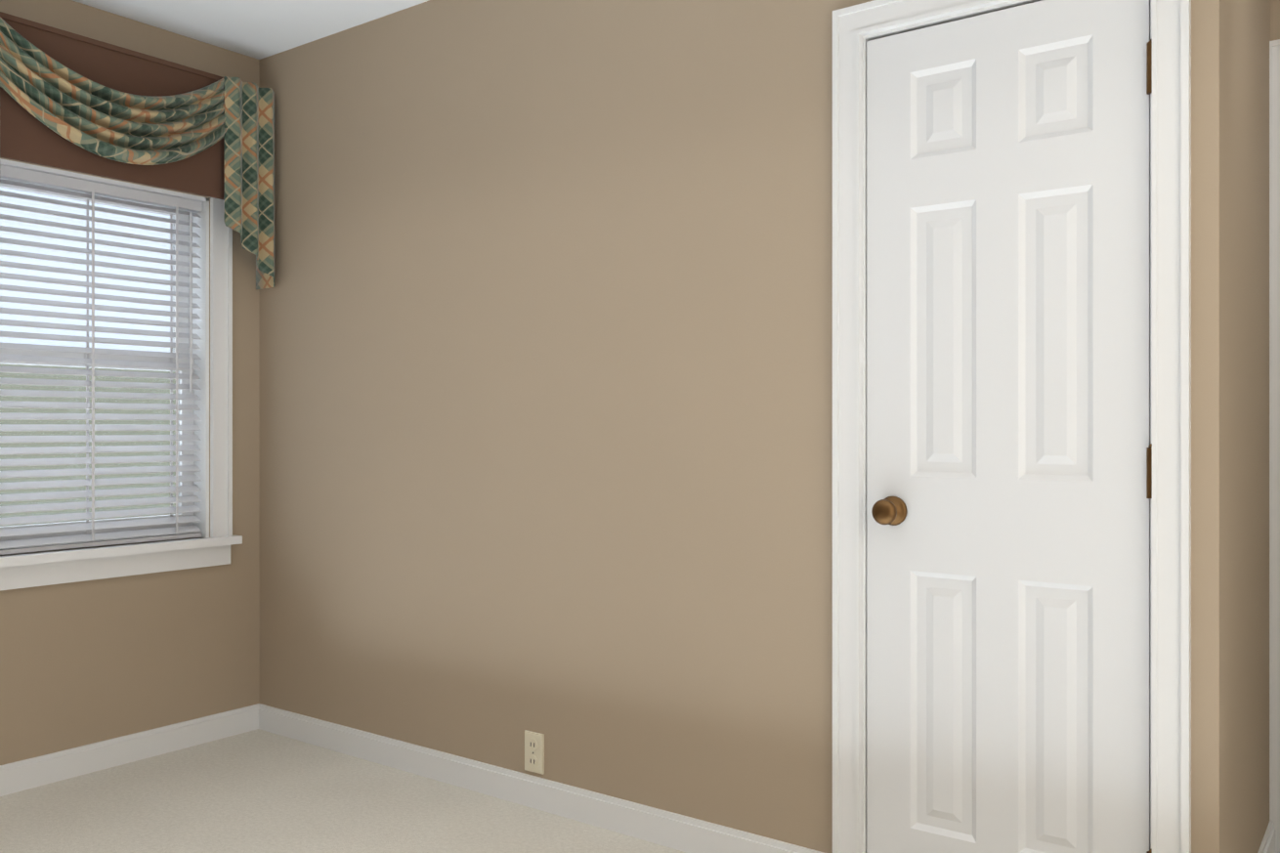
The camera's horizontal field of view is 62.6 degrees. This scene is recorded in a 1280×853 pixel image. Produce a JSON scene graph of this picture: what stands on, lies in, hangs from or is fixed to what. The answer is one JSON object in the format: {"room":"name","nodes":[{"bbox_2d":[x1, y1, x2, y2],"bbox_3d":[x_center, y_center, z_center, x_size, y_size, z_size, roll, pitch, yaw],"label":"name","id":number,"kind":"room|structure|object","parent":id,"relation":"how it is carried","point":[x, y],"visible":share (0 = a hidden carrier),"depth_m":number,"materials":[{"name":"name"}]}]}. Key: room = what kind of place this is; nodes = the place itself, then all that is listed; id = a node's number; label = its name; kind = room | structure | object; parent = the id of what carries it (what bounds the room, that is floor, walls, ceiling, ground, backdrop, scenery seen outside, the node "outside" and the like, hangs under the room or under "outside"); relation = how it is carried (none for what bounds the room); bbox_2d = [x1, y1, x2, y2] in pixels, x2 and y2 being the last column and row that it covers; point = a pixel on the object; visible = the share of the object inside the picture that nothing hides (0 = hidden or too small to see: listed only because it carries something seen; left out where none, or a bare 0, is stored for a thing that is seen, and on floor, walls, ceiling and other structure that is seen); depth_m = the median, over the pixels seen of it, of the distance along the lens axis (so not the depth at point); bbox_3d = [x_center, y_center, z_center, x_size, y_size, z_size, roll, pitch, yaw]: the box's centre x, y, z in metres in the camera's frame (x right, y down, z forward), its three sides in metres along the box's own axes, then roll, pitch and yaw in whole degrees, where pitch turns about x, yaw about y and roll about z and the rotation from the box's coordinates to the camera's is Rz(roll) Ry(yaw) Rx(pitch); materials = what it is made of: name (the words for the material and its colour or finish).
{"room":"empty bedroom","nodes":[
{"label":"empty bedroom","id":0,"kind":"room"},
{"bbox_2d":[0,0,259,765],"bbox_3d":[-2.006,-0.120,3.141,0.150,2.440,3.870,0,0,36],"label":"wall","id":1,"kind":"structure","parent":0,"point":[85,662],"depth_m":3.51,"materials":[{"name":"paint"}]},
{"bbox_2d":[0,158,242,590],"bbox_3d":[-1.784,-0.194,3.404,0.195,1.364,0.985,0,0,36],"label":"window","id":2,"kind":"structure","parent":1,"relation":"in","point":[39,569],"depth_m":3.68,"materials":[{"name":"white"}]},
{"bbox_2d":[0,165,202,554],"bbox_3d":[-1.765,-0.200,3.390,0.052,1.170,0.749,0,0,36],"label":"window blinds","id":3,"kind":"object","parent":2,"relation":"attached to","point":[177,206],"visible":1,"depth_m":3.40,"materials":[{"name":"white plastic"}]},
{"bbox_2d":[0,703,257,796],"bbox_3d":[-2.192,1.056,2.750,0.013,0.088,2.720,0,0,36],"label":"baseboard","id":4,"kind":"structure","parent":1,"relation":"attached to","point":[19,776],"depth_m":3.43,"materials":[{"name":"white wood"}]},
{"bbox_2d":[0,11,274,289],"bbox_3d":[-1.659,-0.841,3.334,0.180,0.722,1.127,0,0,36],"label":"valance board","id":5,"kind":"object","parent":1,"relation":"attached to","point":[74,102],"visible":1,"depth_m":3.36,"materials":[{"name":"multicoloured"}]},
{"bbox_2d":[72,0,428,59],"bbox_3d":[0.479,-1.400,2.131,5.350,0.120,5.190,0,0,36],"label":"ceiling","id":6,"kind":"structure","parent":0,"point":[259,29],"depth_m":3.45,"materials":[{"name":"white paint"}]},
{"bbox_2d":[0,728,686,852],"bbox_3d":[-0.332,1.150,1.855,4.370,0.100,3.785,0,0,36],"label":"floor","id":7,"kind":"structure","parent":0,"point":[258,790],"depth_m":3.00,"materials":[{"name":"carpet"}]},
{"bbox_2d":[259,0,1228,852],"bbox_3d":[-0.107,-0.120,2.978,3.100,2.440,0.120,0,0,36],"label":"wall","id":8,"kind":"structure","parent":0,"point":[545,375],"depth_m":2.94,"materials":[{"name":"paint"}]},
{"bbox_2d":[524,729,544,774],"bbox_3d":[-0.307,0.942,3.044,0.070,0.114,0.012,0,0,36],"label":"electrical outlet plate","id":9,"kind":"object","parent":8,"relation":"attached to","point":[534,751],"visible":1,"depth_m":3.04,"materials":[{"name":"beige plastic"}]},
{"bbox_2d":[257,703,824,852],"bbox_3d":[-0.456,1.056,3.152,2.273,0.088,0.013,0,0,36],"label":"baseboard","id":10,"kind":"structure","parent":8,"relation":"attached to","point":[674,831],"depth_m":3.04,"materials":[{"name":"white wood"}]},
{"bbox_2d":[866,0,1151,852],"bbox_3d":[0.783,0.099,2.275,0.611,1.985,0.171,0,0,36],"label":"closet door","id":11,"kind":"structure","parent":8,"relation":"in","point":[1007,434],"depth_m":2.25,"materials":[{"name":"white painted wood"},{"name":"antique brass"}]},
{"bbox_2d":[832,0,1191,852],"bbox_3d":[0.794,0.064,2.300,0.749,2.072,0.143,0,0,36],"label":"door frame","id":12,"kind":"structure","parent":8,"relation":"attached to","point":[856,27],"depth_m":2.08,"materials":[{"name":"white wood"}]},
{"bbox_2d":[1228,0,1270,852],"bbox_3d":[1.353,-0.120,2.449,0.120,2.440,0.760,0,0,36],"label":"wall","id":13,"kind":"structure","parent":0,"point":[1249,30],"depth_m":2.36,"materials":[{"name":"paint"}]},
{"bbox_2d":[1257,821,1275,852],"bbox_3d":[1.357,1.056,2.349,0.023,0.088,0.870,0,0,36],"label":"baseboard","id":14,"kind":"structure","parent":13,"relation":"attached to","point":[1267,845],"depth_m":2.62,"materials":[{"name":"white wood"}]},
{"bbox_2d":[1270,0,1279,41],"bbox_3d":[1.260,-0.120,3.064,5.200,2.440,0.120,0,0,36],"label":"wall","id":15,"kind":"structure","parent":0,"point":[1274,20],"depth_m":2.71,"materials":[{"name":"paint"}]},
{"bbox_2d":[1269,39,1279,852],"bbox_3d":[2.019,0.056,2.505,0.927,2.088,0.166,0,0,36],"label":"door frame","id":16,"kind":"structure","parent":15,"relation":"attached to","point":[1274,431],"depth_m":2.70,"materials":[{"name":"white wood"}]},
{"label":"outside","id":17,"kind":"structure","parent":0,"visible":0},
{"bbox_2d":[0,363,175,526],"bbox_3d":[-8.774,-0.199,7.737,7.500,2.600,9.500,0,0,36],"label":"hedge","id":18,"kind":"object","parent":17,"point":[68,410],"depth_m":7.74,"materials":[{"name":"green plant"}]}
]}

